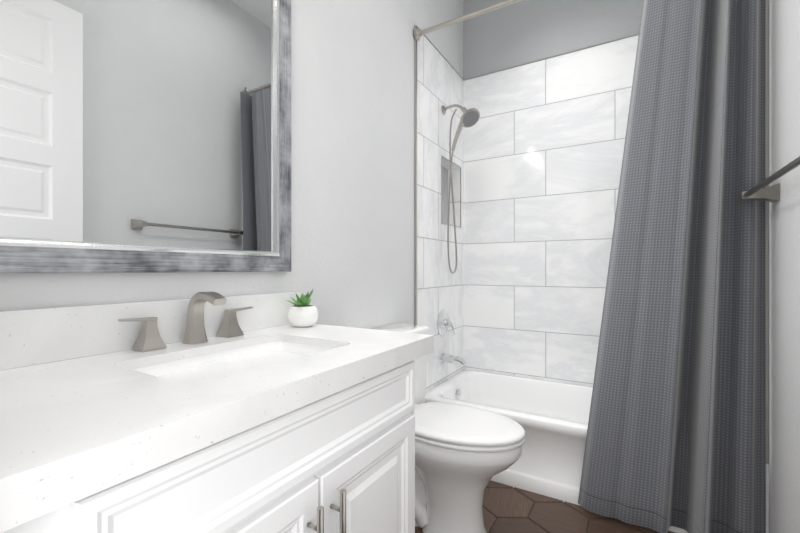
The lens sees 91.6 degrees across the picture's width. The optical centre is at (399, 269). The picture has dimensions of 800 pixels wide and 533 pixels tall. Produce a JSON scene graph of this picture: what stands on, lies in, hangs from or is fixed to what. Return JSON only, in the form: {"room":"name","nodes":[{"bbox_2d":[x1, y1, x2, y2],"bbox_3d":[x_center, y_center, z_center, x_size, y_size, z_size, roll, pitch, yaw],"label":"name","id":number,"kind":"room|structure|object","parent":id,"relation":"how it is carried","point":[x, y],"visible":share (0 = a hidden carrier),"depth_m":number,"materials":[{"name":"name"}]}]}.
{"room":"bathroom","nodes":[
{"label":"bathroom","id":0,"kind":"room"},
{"bbox_2d":[0,0,463,392],"bbox_3d":[-0.237,-0.455,1.786,0.153,3.100,2.830,0,0,31],"label":"wall","id":1,"kind":"structure","parent":0,"point":[145,136],"depth_m":1.21,"materials":[{"name":"grey paint"}]},
{"bbox_2d":[437,310,455,335],"bbox_3d":[0.315,0.350,2.540,0.077,0.172,0.172,0,0,31],"label":"tub valve","id":2,"kind":"object","parent":1,"relation":"attached to","point":[444,323],"visible":1,"depth_m":2.52,"materials":[{"name":"silver metal"}]},
{"bbox_2d":[440,353,466,366],"bbox_3d":[0.351,0.583,2.513,0.166,0.072,0.066,0,0,31],"label":"tub spout","id":3,"kind":"object","parent":1,"relation":"attached to","point":[455,359],"visible":1,"depth_m":2.50,"materials":[{"name":"silver metal"}]},
{"bbox_2d":[442,104,479,273],"bbox_3d":[0.397,-0.529,2.515,0.245,1.111,0.133,0,0,42],"label":"shower head","id":4,"kind":"object","parent":1,"relation":"attached to","point":[470,117],"visible":1,"depth_m":2.50},
{"bbox_2d":[415,480,675,532],"bbox_3d":[0.046,1.117,0.688,1.720,0.056,4.430,0,0,31],"label":"floor","id":5,"kind":"structure","parent":0,"point":[508,509],"depth_m":1.72,"materials":[{"name":"brown tile"}]},
{"bbox_2d":[0,292,433,532],"bbox_3d":[-0.372,0.588,0.892,0.587,1.014,0.945,0,0,31],"label":"bathroom vanity","id":6,"kind":"object","parent":5,"relation":"on","point":[272,419],"visible":0.9,"depth_m":0.70,"materials":[{"name":"white paint"}]},
{"bbox_2d":[118,291,252,351],"bbox_3d":[-0.519,0.126,1.029,0.146,0.137,0.360,0,0,31],"label":"faucet","id":7,"kind":"object","parent":6,"relation":"on","point":[149,338],"visible":1,"depth_m":1.02,"materials":[{"name":"silver metal"}]},
{"bbox_2d":[287,289,318,326],"bbox_3d":[-0.336,0.128,1.343,0.106,0.132,0.112,0,0,31],"label":"succulent plant","id":8,"kind":"object","parent":6,"relation":"on","point":[302,312],"visible":1,"depth_m":1.31,"materials":[{"name":"green plant"}]},
{"bbox_2d":[370,324,524,532],"bbox_3d":[0.171,0.688,1.678,0.717,0.815,0.446,0,0,31],"label":"toilet","id":9,"kind":"object","parent":5,"relation":"on","point":[464,454],"visible":0.56,"depth_m":1.54,"materials":[{"name":"white ceramic"}]},
{"bbox_2d":[425,369,687,532],"bbox_3d":[0.928,0.914,2.175,1.510,0.362,0.749,0,0,31],"label":"bathtub","id":10,"kind":"object","parent":5,"relation":"on","point":[551,418],"visible":0.27,"depth_m":1.99,"materials":[{"name":"white ceramic"}]},
{"bbox_2d":[463,0,642,386],"bbox_3d":[1.148,-0.455,2.546,1.720,3.100,0.108,0,0,31],"label":"wall","id":11,"kind":"structure","parent":0,"point":[544,141],"depth_m":2.60,"materials":[{"name":"tile"}]},
{"bbox_2d":[414,0,768,463],"bbox_3d":[0.930,-0.337,2.179,1.520,2.140,0.762,0,0,31],"label":"trim","id":12,"kind":"structure","parent":11,"relation":"attached to","point":[766,206],"depth_m":1.47,"materials":[{"name":"silver metal"}]},
{"bbox_2d":[766,0,799,532],"bbox_3d":[1.147,-0.455,0.965,0.108,3.100,2.830,0,0,31],"label":"wall","id":13,"kind":"structure","parent":0,"point":[783,491],"depth_m":1.32,"materials":[{"name":"paint"}]},
{"bbox_2d":[414,0,521,40],"bbox_3d":[0.743,-1.355,1.856,1.510,0.064,0.064,0,0,31],"label":"curtain rod","id":14,"kind":"object","parent":13,"relation":"attached to","point":[418,34],"visible":1,"depth_m":2.09,"materials":[{"name":"silver metal"}]},
{"bbox_2d":[578,0,765,532],"bbox_3d":[1.073,-0.156,1.585,0.641,2.432,0.180,0,0,31],"label":"shower curtain","id":15,"kind":"object","parent":14,"relation":"hanging from","point":[676,434],"visible":0.96,"depth_m":1.55,"materials":[{"name":"grey fabric"}]},
{"bbox_2d":[740,156,799,202],"bbox_3d":[1.127,-0.272,1.119,0.100,0.060,0.725,0,0,31],"label":"towel rail","id":16,"kind":"object","parent":13,"relation":"attached to","point":[768,194],"visible":0.98,"depth_m":1.36,"materials":[{"name":"silver metal"}]}
]}

